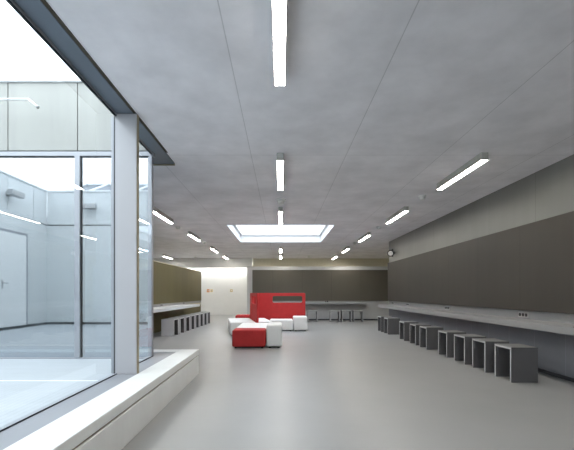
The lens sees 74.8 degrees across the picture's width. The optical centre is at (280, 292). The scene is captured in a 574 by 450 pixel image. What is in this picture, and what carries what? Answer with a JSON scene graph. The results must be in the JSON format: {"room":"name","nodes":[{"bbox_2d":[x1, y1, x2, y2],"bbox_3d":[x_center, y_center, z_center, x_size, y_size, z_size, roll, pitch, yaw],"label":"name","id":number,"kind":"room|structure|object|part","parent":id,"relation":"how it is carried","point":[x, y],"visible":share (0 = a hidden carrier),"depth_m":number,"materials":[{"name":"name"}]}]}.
{"room":"school common area","nodes":[
{"label":"school common area","id":0,"kind":"room"},
{"bbox_2d":[0,231,110,332],"bbox_3d":[-8.300,-0.324,12.600,0.200,2.957,14.800,0,0,0],"label":"wall","id":1,"kind":"structure","parent":0,"point":[37,276],"depth_m":13.00,"materials":[{"name":"white paint"}]},
{"bbox_2d":[0,359,141,426],"bbox_3d":[-3.950,0.946,2.185,4.600,0.218,5.230,0,0,0],"label":"floor","id":2,"kind":"structure","parent":0,"point":[18,399],"depth_m":3.63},
{"bbox_2d":[0,380,97,380],"bbox_3d":[-3.970,0.836,3.572,4.520,0.003,0.025,0,0,0],"label":"trim","id":3,"kind":"structure","parent":2,"relation":"on","point":[0,380],"depth_m":3.58,"materials":[{"name":"white"}]},
{"bbox_2d":[0,78,146,150],"bbox_3d":[-3.950,-2.268,4.910,4.600,0.945,0.280,0,0,0],"label":"wall","id":4,"kind":"structure","parent":0,"point":[69,117],"depth_m":4.80,"materials":[{"name":"grey"}]},
{"bbox_2d":[0,151,154,358],"bbox_3d":[-3.935,-0.472,4.810,4.630,2.655,0.100,0,0,0],"label":"window","id":5,"kind":"structure","parent":4,"relation":"in","point":[79,157],"depth_m":4.77,"materials":[{"name":"grey metal"}]},
{"bbox_3d":[-3.935,0.838,4.800,4.630,0.035,0.060,0,0,0],"label":"frame","id":6,"kind":"part","parent":5,"relation":"part of","materials":[{"name":"grey metal"}]},
{"bbox_3d":[-3.935,-1.772,4.800,4.630,0.055,0.060,0,0,0],"label":"head frame","id":7,"kind":"part","parent":5,"relation":"part of","materials":[{"name":"grey metal"}]},
{"bbox_3d":[-1.669,-0.463,4.800,0.053,2.565,0.060,0,0,0],"label":"corner post","id":8,"kind":"part","parent":5,"relation":"part of","materials":[{"name":"grey metal"}]},
{"bbox_2d":[0,0,174,163],"bbox_3d":[-3.962,-1.805,2.285,4.975,0.030,5.830,0,0,0],"label":"trim","id":9,"kind":"structure","parent":4,"relation":"attached to","point":[35,10],"depth_m":3.12,"materials":[{"name":"metal"}]},
{"bbox_2d":[108,164,174,165],"bbox_3d":[-1.938,-1.786,5.207,0.925,0.032,0.015,0,0,0],"label":"trim","id":10,"kind":"structure","parent":4,"relation":"attached to","point":[108,164],"depth_m":5.20,"materials":[{"name":"beige metal"}]},
{"bbox_2d":[41,0,167,152],"bbox_3d":[-1.540,-2.268,2.185,0.280,0.945,5.230,0,0,0],"label":"wall","id":11,"kind":"structure","parent":0,"point":[44,2],"depth_m":2.91,"materials":[{"name":"grey metal"}]},
{"bbox_2d":[0,0,152,431],"bbox_3d":[-1.660,-0.468,2.185,0.080,2.645,5.230,0,0,0],"label":"window","id":12,"kind":"structure","parent":11,"relation":"in","point":[11,3],"depth_m":3.61,"materials":[{"name":"grey metal"}]},
{"bbox_3d":[-1.659,0.829,2.185,0.042,0.052,5.230,0,0,0],"label":"frame","id":13,"kind":"part","parent":12,"relation":"part of","materials":[{"name":"grey metal"}]},
{"bbox_3d":[-1.650,-1.780,2.185,0.028,0.020,5.230,0,0,0],"label":"head frame","id":14,"kind":"part","parent":12,"relation":"part of","materials":[{"name":"grey metal"}]},
{"bbox_2d":[139,257,200,303],"bbox_3d":[-3.714,0.110,12.627,0.250,2.090,7.250,0,0,2],"label":"wall","id":15,"kind":"structure","parent":0,"point":[139,257],"depth_m":13.08,"materials":[{"name":"beige paint"}]},
{"bbox_2d":[139,304,200,337],"bbox_3d":[-3.583,0.825,12.623,0.011,0.660,7.210,0,0,2],"label":"wall panel","id":16,"kind":"object","parent":15,"relation":"attached to","point":[143,317],"visible":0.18,"depth_m":11.10,"materials":[{"name":"paint"}]},
{"bbox_2d":[139,301,200,312],"bbox_3d":[-3.289,0.405,12.614,0.599,0.160,7.210,0,0,2],"label":"countertop","id":17,"kind":"structure","parent":15,"relation":"attached to","point":[179,305],"depth_m":11.07,"materials":[{"name":"laminate"}]},
{"bbox_2d":[139,258,200,305],"bbox_3d":[-3.572,-0.290,12.623,0.031,1.230,7.210,0,0,2],"label":"pinboard","id":18,"kind":"object","parent":15,"relation":"attached to","point":[171,284],"visible":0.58,"depth_m":12.03,"materials":[{"name":"brown fabric"}]},
{"bbox_2d":[146,258,251,267],"bbox_3d":[-4.950,-1.823,19.460,6.900,1.045,0.080,0,0,0],"label":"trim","id":19,"kind":"structure","parent":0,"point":[182,262],"depth_m":19.42,"materials":[{"name":"white paint"}]},
{"bbox_2d":[188,268,246,314],"bbox_3d":[-4.950,-0.645,20.200,6.900,3.600,0.400,0,0,0],"label":"wall","id":20,"kind":"structure","parent":0,"point":[221,301],"depth_m":20.00,"materials":[{"name":"white paint"}]},
{"bbox_2d":[0,0,573,258],"bbox_3d":[-1.100,-1.944,7.000,14.600,0.283,26.800,0,0,0],"label":"ceiling","id":21,"kind":"structure","parent":0,"point":[379,102],"depth_m":3.79,"materials":[{"name":"concrete"}]},
{"bbox_2d":[153,206,172,222],"bbox_3d":[-2.680,-1.751,8.490,0.088,0.102,1.380,0,0,0],"label":"ceiling lamp","id":22,"kind":"object","parent":21,"relation":"attached to","point":[156,211],"visible":0.77,"depth_m":8.34,"materials":[{"name":"white"}]},
{"bbox_2d":[153,211,171,222],"bbox_3d":[-2.680,-1.702,8.490,0.080,0.004,1.364,0,0,0],"label":"diffuser","id":23,"kind":"object","parent":22,"relation":"attached to","point":[157,213],"depth_m":8.44,"materials":[{"name":"white plastic"}]},
{"bbox_2d":[188,231,200,240],"bbox_3d":[-2.680,-1.751,11.640,0.088,0.102,1.380,0,0,0],"label":"ceiling lamp","id":24,"kind":"object","parent":21,"relation":"attached to","point":[190,233],"visible":1,"depth_m":11.46,"materials":[{"name":"white plastic"}]},
{"bbox_2d":[272,0,286,85],"bbox_3d":[-0.010,-1.751,2.390,0.088,0.102,1.380,0,0,0],"label":"ceiling lamp","id":25,"kind":"object","parent":21,"relation":"attached to","point":[279,7],"visible":1,"depth_m":2.52,"materials":[{"name":"white"}]},
{"bbox_2d":[226,225,334,241],"bbox_3d":[-0.010,-2.095,11.600,3.100,0.599,3.600,0,0,0],"label":"window","id":26,"kind":"structure","parent":21,"relation":"attached to","point":[243,233],"depth_m":13.27,"materials":[{"name":"white glass"}]},
{"bbox_3d":[-0.010,-2.065,11.600,2.900,0.060,3.400,0,0,0],"label":"rooflight frame","id":27,"kind":"part","parent":26,"relation":"part of","materials":[{"name":"white"}]},
{"bbox_2d":[277,153,283,189],"bbox_3d":[-0.010,-1.751,5.510,0.088,0.102,1.380,0,0,0],"label":"ceiling lamp","id":28,"kind":"object","parent":21,"relation":"attached to","point":[280,156],"visible":1,"depth_m":5.16,"materials":[{"name":"white plastic"}]},
{"bbox_2d":[277,161,282,189],"bbox_3d":[-0.010,-1.702,5.510,0.080,0.004,1.364,0,0,0],"label":"diffuser","id":29,"kind":"object","parent":28,"relation":"attached to","point":[279,163],"depth_m":5.39,"materials":[{"name":"white plastic"}]},
{"bbox_2d":[278,207,282,223],"bbox_3d":[-0.010,-1.751,8.540,0.088,0.102,1.380,0,0,0],"label":"ceiling lamp","id":30,"kind":"object","parent":21,"relation":"attached to","point":[280,209],"visible":1,"depth_m":8.04,"materials":[{"name":"white"}]},
{"bbox_2d":[279,212,281,223],"bbox_3d":[-0.010,-1.702,8.540,0.080,0.004,1.364,0,0,0],"label":"diffuser","id":31,"kind":"object","parent":30,"relation":"attached to","point":[280,213],"depth_m":8.50,"materials":[{"name":"white plastic"}]},
{"bbox_2d":[276,198,285,204],"bbox_3d":[0.000,-1.753,7.200,0.182,0.098,0.182,0,0,0],"label":"smoke detector","id":32,"kind":"object","parent":21,"relation":"attached to","point":[280,201],"visible":1,"depth_m":7.15,"materials":[{"name":"white plastic"}]},
{"bbox_2d":[342,246,349,252],"bbox_3d":[2.610,-1.751,15.190,0.088,0.102,1.380,0,0,0],"label":"ceiling lamp","id":33,"kind":"object","parent":21,"relation":"attached to","point":[347,247],"visible":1,"depth_m":14.92,"materials":[{"name":"white plastic"}]},
{"bbox_2d":[358,232,370,241],"bbox_3d":[2.610,-1.751,11.790,0.088,0.102,1.380,0,0,0],"label":"ceiling lamp","id":34,"kind":"object","parent":21,"relation":"attached to","point":[367,234],"visible":1,"depth_m":11.53,"materials":[{"name":"white plastic"}]},
{"bbox_2d":[386,206,408,222],"bbox_3d":[2.610,-1.751,8.490,0.088,0.102,1.380,0,0,0],"label":"ceiling lamp","id":35,"kind":"object","parent":21,"relation":"attached to","point":[404,209],"visible":1,"depth_m":8.26,"materials":[{"name":"white plastic"}]},
{"bbox_2d":[387,211,407,222],"bbox_3d":[2.610,-1.702,8.490,0.080,0.004,1.364,0,0,0],"label":"diffuser","id":36,"kind":"object","parent":35,"relation":"attached to","point":[400,213],"depth_m":8.42,"materials":[{"name":"white plastic"}]},
{"bbox_2d":[418,195,425,199],"bbox_3d":[2.620,-1.764,6.950,0.140,0.075,0.140,0,0,0],"label":"smoke detector","id":37,"kind":"object","parent":21,"relation":"attached to","point":[422,197],"visible":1,"depth_m":6.91,"materials":[{"name":"white plastic"}]},
{"bbox_2d":[437,152,487,189],"bbox_3d":[2.610,-1.751,5.490,0.088,0.102,1.380,0,0,0],"label":"ceiling lamp","id":38,"kind":"object","parent":21,"relation":"attached to","point":[482,157],"visible":1,"depth_m":5.29,"materials":[{"name":"white plastic"}]},
{"bbox_2d":[0,315,573,449],"bbox_3d":[-1.100,1.255,7.000,14.600,0.200,26.800,0,0,0],"label":"floor","id":39,"kind":"structure","parent":0,"point":[333,385],"depth_m":4.22,"materials":[{"name":"grey concrete"}]},
{"bbox_2d":[0,349,198,449],"bbox_3d":[-3.710,0.979,-0.325,5.080,0.352,11.350,0,0,0],"label":"window ledge","id":40,"kind":"object","parent":39,"relation":"on","point":[113,418],"visible":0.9,"depth_m":2.88,"materials":[{"name":"beige"}]},
{"bbox_2d":[0,352,174,449],"bbox_3d":[-3.840,0.833,-0.440,4.820,0.045,11.120,0,0,0],"label":"trim","id":41,"kind":"structure","parent":40,"relation":"on","point":[17,432],"depth_m":2.91,"materials":[{"name":"grey metal"}]},
{"bbox_2d":[115,114,138,373],"bbox_3d":[-1.546,-0.490,3.770,0.217,2.600,0.060,0,0,0],"label":"column","id":42,"kind":"structure","parent":41,"relation":"on","point":[126,125],"depth_m":3.74,"materials":[{"name":"metal"}]},
{"bbox_2d":[161,318,177,335],"bbox_3d":[-3.022,0.929,10.205,0.345,0.452,0.380,0,0,2],"label":"stool","id":43,"kind":"object","parent":39,"relation":"on","point":[169,326],"visible":1,"depth_m":10.02,"materials":[{"name":"laminate"}]},
{"bbox_3d":[-3.027,0.943,10.029,0.345,0.424,0.028,0,0,2],"label":"panel","id":44,"kind":"part","parent":43,"relation":"part of","materials":[{"name":"laminate"}]},
{"bbox_3d":[-3.022,0.717,10.205,0.345,0.028,0.380,0,0,2],"label":"seat","id":45,"kind":"part","parent":43,"relation":"part of","materials":[{"name":"laminate"}]},
{"bbox_3d":[-3.016,0.943,10.381,0.345,0.424,0.028,0,0,2],"label":"panel","id":46,"kind":"part","parent":43,"relation":"part of","materials":[{"name":"laminate"}]},
{"bbox_2d":[171,317,183,333],"bbox_3d":[-3.000,0.929,10.755,0.345,0.452,0.380,0,0,2],"label":"stool","id":47,"kind":"object","parent":39,"relation":"on","point":[180,319],"visible":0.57,"depth_m":10.76,"materials":[{"name":"laminate"}]},
{"bbox_3d":[-3.005,0.943,10.579,0.345,0.424,0.028,0,0,2],"label":"panel","id":48,"kind":"part","parent":47,"relation":"part of","materials":[{"name":"laminate"}]},
{"bbox_3d":[-2.994,0.943,10.931,0.345,0.424,0.028,0,0,2],"label":"panel","id":49,"kind":"part","parent":47,"relation":"part of","materials":[{"name":"laminate"}]},
{"bbox_2d":[176,316,189,331],"bbox_3d":[-2.978,0.929,11.305,0.345,0.452,0.380,0,0,2],"label":"stool","id":50,"kind":"object","parent":39,"relation":"on","point":[186,318],"visible":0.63,"depth_m":11.44,"materials":[{"name":"laminate"}]},
{"bbox_3d":[-2.972,0.943,11.481,0.345,0.424,0.028,0,0,2],"label":"panel","id":51,"kind":"part","parent":50,"relation":"part of","materials":[{"name":"laminate"}]},
{"bbox_2d":[181,315,193,329],"bbox_3d":[-2.956,0.929,11.855,0.345,0.452,0.380,0,0,2],"label":"stool","id":52,"kind":"object","parent":39,"relation":"on","point":[191,316],"visible":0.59,"depth_m":11.72,"materials":[{"name":"laminate"}]},
{"bbox_2d":[186,314,198,327],"bbox_3d":[-2.934,0.929,12.405,0.345,0.452,0.380,0,0,2],"label":"stool","id":53,"kind":"object","parent":39,"relation":"on","point":[196,316],"visible":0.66,"depth_m":12.40,"materials":[{"name":"laminate"}]},
{"bbox_2d":[191,313,202,326],"bbox_3d":[-2.912,0.929,12.955,0.345,0.452,0.380,0,0,2],"label":"stool","id":54,"kind":"object","parent":39,"relation":"on","point":[200,314],"visible":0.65,"depth_m":12.86,"materials":[{"name":"laminate"}]},
{"bbox_2d":[196,312,206,325],"bbox_3d":[-2.890,0.929,13.505,0.345,0.452,0.380,0,0,2],"label":"stool","id":55,"kind":"object","parent":39,"relation":"on","point":[204,313],"visible":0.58,"depth_m":13.64,"materials":[{"name":"laminate"}]},
{"bbox_2d":[207,312,209,323],"bbox_3d":[-2.868,0.929,14.055,0.345,0.452,0.380,0,0,2],"label":"stool","id":56,"kind":"object","parent":39,"relation":"on","point":[208,313],"visible":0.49,"depth_m":14.21,"materials":[{"name":"laminate"}]},
{"bbox_2d":[228,318,255,334],"bbox_3d":[-1.175,0.970,10.957,0.690,0.370,1.750,0,0,-10],"label":"seat block","id":57,"kind":"object","parent":39,"relation":"on","point":[233,323],"visible":0.56,"depth_m":10.33,"materials":[{"name":"white fabric"}]},
{"bbox_2d":[235,314,249,317],"bbox_3d":[-1.270,0.945,12.600,0.460,0.420,0.600,0,0,0],"label":"seat block","id":58,"kind":"object","parent":39,"relation":"on","point":[238,315],"visible":0.3,"depth_m":12.32,"materials":[{"name":"red fabric"}]},
{"bbox_2d":[232,328,265,347],"bbox_3d":[-0.672,0.963,8.050,0.695,0.385,0.500,0,0,0],"label":"seat block","id":59,"kind":"object","parent":39,"relation":"on","point":[241,337],"visible":0.95,"depth_m":7.80,"materials":[{"name":"red fabric"}]},
{"bbox_2d":[237,323,267,327],"bbox_3d":[-0.677,0.970,9.130,0.705,0.370,1.600,0,0,0],"label":"seat block","id":60,"kind":"object","parent":39,"relation":"on","point":[243,325],"visible":0.12,"depth_m":9.06,"materials":[{"name":"white fabric"}]},
{"bbox_2d":[250,293,258,322],"bbox_3d":[-0.786,0.578,10.925,0.051,1.155,1.880,0,0,-10],"label":"screen","id":61,"kind":"object","parent":39,"relation":"on","point":[254,308],"visible":0.7,"depth_m":10.56,"materials":[{"name":"red fabric"}]},
{"bbox_2d":[259,318,271,322],"bbox_3d":[-0.565,0.970,11.073,0.400,0.370,1.550,0,0,-10],"label":"seat block","id":62,"kind":"object","parent":39,"relation":"on","point":[261,320],"visible":0.13,"depth_m":10.70,"materials":[{"name":"white fabric"}]},
{"bbox_2d":[266,322,281,347],"bbox_3d":[-0.142,0.910,8.200,0.325,0.490,0.700,0,0,0],"label":"seat block","id":63,"kind":"object","parent":39,"relation":"on","point":[273,329],"visible":1,"depth_m":7.85,"materials":[{"name":"white fabric"}]},
{"bbox_2d":[254,293,304,319],"bbox_3d":[-0.080,0.578,12.000,1.720,1.155,0.050,0,0,0],"label":"screen","id":64,"kind":"object","parent":39,"relation":"on","point":[269,310],"visible":0.62,"depth_m":11.98,"materials":[{"name":"red fabric"}]},
{"bbox_2d":[270,319,292,330],"bbox_3d":[0.010,0.983,11.590,0.700,0.345,0.580,0,0,0],"label":"seat block","id":65,"kind":"object","parent":39,"relation":"on","point":[287,324],"visible":0.59,"depth_m":11.30,"materials":[{"name":"white fabric"}]},
{"bbox_2d":[293,316,306,330],"bbox_3d":[0.588,0.935,11.590,0.425,0.440,0.580,0,0,0],"label":"seat block","id":66,"kind":"object","parent":39,"relation":"on","point":[299,322],"visible":0.96,"depth_m":11.30,"materials":[{"name":"white fabric"}]},
{"bbox_2d":[308,310,317,321],"bbox_3d":[1.268,0.929,15.078,0.380,0.452,0.345,0,0,0],"label":"stool","id":67,"kind":"object","parent":39,"relation":"on","point":[308,310],"visible":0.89,"depth_m":14.90,"materials":[{"name":"laminate"}]},
{"bbox_2d":[329,310,339,321],"bbox_3d":[2.154,0.929,15.078,0.380,0.452,0.345,0,0,0],"label":"stool","id":68,"kind":"object","parent":39,"relation":"on","point":[329,310],"visible":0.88,"depth_m":15.06,"materials":[{"name":"laminate"}]},
{"bbox_2d":[341,310,351,321],"bbox_3d":[2.617,0.929,15.078,0.380,0.452,0.345,0,0,0],"label":"stool","id":69,"kind":"object","parent":39,"relation":"on","point":[350,311],"visible":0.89,"depth_m":14.99,"materials":[{"name":"laminate"}]},
{"bbox_2d":[352,310,362,321],"bbox_3d":[3.080,0.929,15.078,0.380,0.452,0.345,0,0,0],"label":"stool","id":70,"kind":"object","parent":39,"relation":"on","point":[361,311],"visible":0.88,"depth_m":15.06,"materials":[{"name":"laminate"}]},
{"bbox_2d":[378,316,391,331],"bbox_3d":[3.139,0.929,11.309,0.345,0.452,0.380,0,0,0],"label":"stool","id":71,"kind":"object","parent":39,"relation":"on","point":[380,318],"visible":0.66,"depth_m":11.22,"materials":[{"name":"laminate"}]},
{"bbox_3d":[3.140,0.943,11.485,0.345,0.424,0.028,0,0,0],"label":"panel","id":72,"kind":"part","parent":71,"relation":"part of","materials":[{"name":"laminate"}]},
{"bbox_3d":[3.138,0.943,11.133,0.345,0.424,0.028,0,0,0],"label":"panel","id":73,"kind":"part","parent":71,"relation":"part of","materials":[{"name":"laminate"}]},
{"bbox_2d":[384,317,399,334],"bbox_3d":[3.138,0.929,10.610,0.345,0.452,0.380,0,0,0],"label":"stool","id":74,"kind":"object","parent":39,"relation":"on","point":[391,324],"visible":0.97,"depth_m":10.42,"materials":[{"name":"laminate"}]},
{"bbox_3d":[3.138,0.943,10.786,0.345,0.424,0.028,0,0,0],"label":"panel","id":75,"kind":"part","parent":74,"relation":"part of","materials":[{"name":"laminate"}]},
{"bbox_2d":[399,321,417,340],"bbox_3d":[3.139,0.929,9.219,0.345,0.452,0.380,0,0,0],"label":"stool","id":76,"kind":"object","parent":39,"relation":"on","point":[404,326],"visible":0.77,"depth_m":9.03,"materials":[{"name":"laminate"}]},
{"bbox_3d":[3.140,0.943,9.395,0.345,0.424,0.028,0,0,0],"label":"panel","id":77,"kind":"part","parent":76,"relation":"part of","materials":[{"name":"laminate"}]},
{"bbox_3d":[3.139,0.717,9.219,0.345,0.028,0.380,0,0,0],"label":"seat","id":78,"kind":"part","parent":76,"relation":"part of","materials":[{"name":"laminate"}]},
{"bbox_3d":[3.138,0.943,9.043,0.345,0.424,0.028,0,0,0],"label":"panel","id":79,"kind":"part","parent":76,"relation":"part of","materials":[{"name":"laminate"}]},
{"bbox_2d":[410,324,430,344],"bbox_3d":[3.138,0.929,8.450,0.345,0.452,0.380,0,0,0],"label":"stool","id":80,"kind":"object","parent":39,"relation":"on","point":[414,328],"visible":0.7,"depth_m":8.27,"materials":[{"name":"laminate"}]},
{"bbox_3d":[3.138,0.943,8.626,0.345,0.424,0.028,0,0,0],"label":"panel","id":81,"kind":"part","parent":80,"relation":"part of","materials":[{"name":"laminate"}]},
{"bbox_3d":[3.138,0.943,8.274,0.345,0.424,0.028,0,0,0],"label":"panel","id":82,"kind":"part","parent":80,"relation":"part of","materials":[{"name":"laminate"}]},
{"bbox_3d":[3.138,0.717,8.450,0.345,0.028,0.380,0,0,0],"label":"seat","id":83,"kind":"part","parent":80,"relation":"part of","materials":[{"name":"laminate"}]},
{"bbox_2d":[420,326,442,349],"bbox_3d":[3.137,0.929,7.830,0.345,0.452,0.380,0,0,0],"label":"stool","id":84,"kind":"object","parent":39,"relation":"on","point":[428,334],"visible":0.93,"depth_m":7.64,"materials":[{"name":"laminate"}]},
{"bbox_3d":[3.137,0.943,8.006,0.345,0.424,0.028,0,0,0],"label":"panel","id":85,"kind":"part","parent":84,"relation":"part of","materials":[{"name":"laminate"}]},
{"bbox_3d":[3.137,0.717,7.830,0.345,0.028,0.380,0,0,0],"label":"seat","id":86,"kind":"part","parent":84,"relation":"part of","materials":[{"name":"laminate"}]},
{"bbox_3d":[3.138,0.943,7.654,0.345,0.424,0.028,0,0,0],"label":"panel","id":87,"kind":"part","parent":84,"relation":"part of","materials":[{"name":"laminate"}]},
{"bbox_2d":[438,330,465,357],"bbox_3d":[3.139,0.929,6.889,0.345,0.452,0.380,0,0,0],"label":"stool","id":88,"kind":"object","parent":39,"relation":"on","point":[445,337],"visible":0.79,"depth_m":6.72,"materials":[{"name":"laminate"}]},
{"bbox_3d":[3.140,0.943,7.065,0.345,0.424,0.028,0,0,0],"label":"panel","id":89,"kind":"part","parent":88,"relation":"part of","materials":[{"name":"laminate"}]},
{"bbox_3d":[3.138,0.943,6.713,0.345,0.424,0.028,0,0,0],"label":"panel","id":90,"kind":"part","parent":88,"relation":"part of","materials":[{"name":"laminate"}]},
{"bbox_3d":[3.139,0.717,6.889,0.345,0.028,0.380,0,0,0],"label":"seat","id":91,"kind":"part","parent":88,"relation":"part of","materials":[{"name":"laminate"}]},
{"bbox_2d":[454,334,485,364],"bbox_3d":[3.137,0.929,6.240,0.345,0.452,0.380,0,0,0],"label":"stool","id":92,"kind":"object","parent":39,"relation":"on","point":[462,343],"visible":0.73,"depth_m":6.20,"materials":[{"name":"laminate"}]},
{"bbox_3d":[3.137,0.943,6.416,0.345,0.424,0.028,0,0,0],"label":"panel","id":93,"kind":"part","parent":92,"relation":"part of","materials":[{"name":"laminate"}]},
{"bbox_3d":[3.138,0.943,6.064,0.345,0.424,0.028,0,0,0],"label":"panel","id":94,"kind":"part","parent":92,"relation":"part of","materials":[{"name":"laminate"}]},
{"bbox_3d":[3.137,0.717,6.240,0.345,0.028,0.380,0,0,0],"label":"seat","id":95,"kind":"part","parent":92,"relation":"part of","materials":[{"name":"laminate"}]},
{"bbox_2d":[472,338,508,372],"bbox_3d":[3.139,0.929,5.629,0.345,0.452,0.380,0,0,0],"label":"stool","id":96,"kind":"object","parent":39,"relation":"on","point":[483,349],"visible":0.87,"depth_m":5.55,"materials":[{"name":"laminate"}]},
{"bbox_3d":[3.139,0.943,5.805,0.345,0.424,0.028,0,0,0],"label":"panel","id":97,"kind":"part","parent":96,"relation":"part of","materials":[{"name":"laminate"}]},
{"bbox_3d":[3.139,0.717,5.629,0.345,0.028,0.380,0,0,0],"label":"seat","id":98,"kind":"part","parent":96,"relation":"part of","materials":[{"name":"laminate"}]},
{"bbox_3d":[3.138,0.943,5.453,0.345,0.424,0.028,0,0,0],"label":"panel","id":99,"kind":"part","parent":96,"relation":"part of","materials":[{"name":"laminate"}]},
{"bbox_2d":[495,344,537,382],"bbox_3d":[3.138,0.929,5.019,0.345,0.452,0.380,0,0,0],"label":"stool","id":100,"kind":"object","parent":39,"relation":"on","point":[519,362],"visible":1,"depth_m":4.83,"materials":[{"name":"laminate"}]},
{"bbox_3d":[3.139,0.943,5.196,0.345,0.424,0.028,0,0,0],"label":"panel","id":101,"kind":"part","parent":100,"relation":"part of","materials":[{"name":"laminate"}]},
{"bbox_3d":[3.138,0.717,5.019,0.345,0.028,0.380,0,0,0],"label":"seat","id":102,"kind":"part","parent":100,"relation":"part of","materials":[{"name":"laminate"}]},
{"bbox_3d":[3.138,0.943,4.843,0.345,0.424,0.028,0,0,0],"label":"panel","id":103,"kind":"part","parent":100,"relation":"part of","materials":[{"name":"laminate"}]},
{"bbox_2d":[247,266,388,318],"bbox_3d":[1.650,0.012,16.150,6.200,2.286,0.300,0,0,0],"label":"wall","id":104,"kind":"structure","parent":0,"point":[371,310],"depth_m":16.00,"materials":[{"name":"grey paint"}]},
{"bbox_2d":[252,270,387,300],"bbox_3d":[1.665,-0.323,15.982,5.770,1.325,0.033,0,0,0],"label":"pinboard","id":105,"kind":"object","parent":104,"relation":"attached to","point":[317,285],"visible":0.82,"depth_m":15.97,"materials":[{"name":"fabric"}]},
{"bbox_2d":[273,302,366,303],"bbox_3d":[1.275,0.432,15.774,4.550,0.065,0.448,0,0,0],"label":"countertop","id":106,"kind":"structure","parent":104,"relation":"attached to","point":[273,302],"depth_m":15.79,"materials":[{"name":"laminate"}]},
{"bbox_2d":[307,319,377,319],"bbox_3d":[1.650,1.130,15.994,6.200,0.050,0.012,0,0,0],"label":"baseboard","id":107,"kind":"structure","parent":104,"relation":"attached to","point":[307,319],"depth_m":15.99,"materials":[{"name":"grey"}]},
{"bbox_2d":[252,259,388,265],"bbox_3d":[2.250,-0.324,20.000,7.500,2.957,0.800,0,0,0],"label":"wall","id":108,"kind":"structure","parent":0,"point":[255,262],"depth_m":19.60,"materials":[{"name":"beige paint"}]},
{"bbox_2d":[389,154,573,377],"bbox_3d":[3.948,-0.324,3.400,0.304,2.957,19.600,0,0,0],"label":"wall","id":109,"kind":"structure","parent":0,"point":[548,192],"depth_m":6.29,"materials":[{"name":"grey paint"}]},
{"bbox_2d":[387,249,393,256],"bbox_3d":[3.683,-1.345,12.573,0.211,0.260,0.235,0,0,27],"label":"wall clock","id":110,"kind":"object","parent":109,"relation":"attached to","point":[390,252],"visible":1,"depth_m":12.49,"materials":[{"name":"grey plastic"}]},
{"bbox_2d":[378,304,573,335],"bbox_3d":[3.598,0.449,4.575,0.396,0.092,17.150,0,0,0],"label":"countertop","id":111,"kind":"structure","parent":109,"relation":"attached to","point":[555,327],"depth_m":5.93,"materials":[{"name":"laminate"}]},
{"bbox_2d":[388,211,573,313],"bbox_3d":[3.767,-0.390,4.575,0.054,1.320,17.150,0,0,0],"label":"pinboard","id":112,"kind":"object","parent":109,"relation":"attached to","point":[527,267],"visible":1,"depth_m":6.39,"materials":[{"name":"fabric"}]},
{"bbox_3d":[3.799,0.780,3.400,0.005,0.650,19.600,0,0,0],"label":"panel","id":113,"kind":"part","parent":109,"relation":"part of","materials":[{"name":"grey paint"}]},
{"bbox_2d":[518,312,528,317],"bbox_3d":[3.787,0.340,5.845,0.018,0.086,0.241,0,0,0],"label":"power socket","id":114,"kind":"object","parent":109,"relation":"attached to","point":[520,314],"visible":1,"depth_m":5.84,"materials":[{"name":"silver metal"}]},
{"bbox_2d":[538,368,573,381],"bbox_3d":[3.790,1.130,3.400,0.020,0.050,19.600,0,0,0],"label":"baseboard","id":115,"kind":"structure","parent":109,"relation":"attached to","point":[567,378],"depth_m":5.15,"materials":[{"name":"grey"}]},
{"bbox_3d":[-6.360,-2.268,2.185,0.280,0.945,5.230,0,0,0],"label":"wall","id":116,"kind":"structure","parent":0,"visible":0},
{"bbox_2d":[0,98,39,108],"bbox_3d":[-4.576,-2.308,4.500,3.348,0.194,0.120,0,0,0],"label":"lamp","id":117,"kind":"object","parent":116,"relation":"attached to","point":[28,99],"visible":1,"depth_m":4.49,"materials":[{"name":"white"}]}
]}

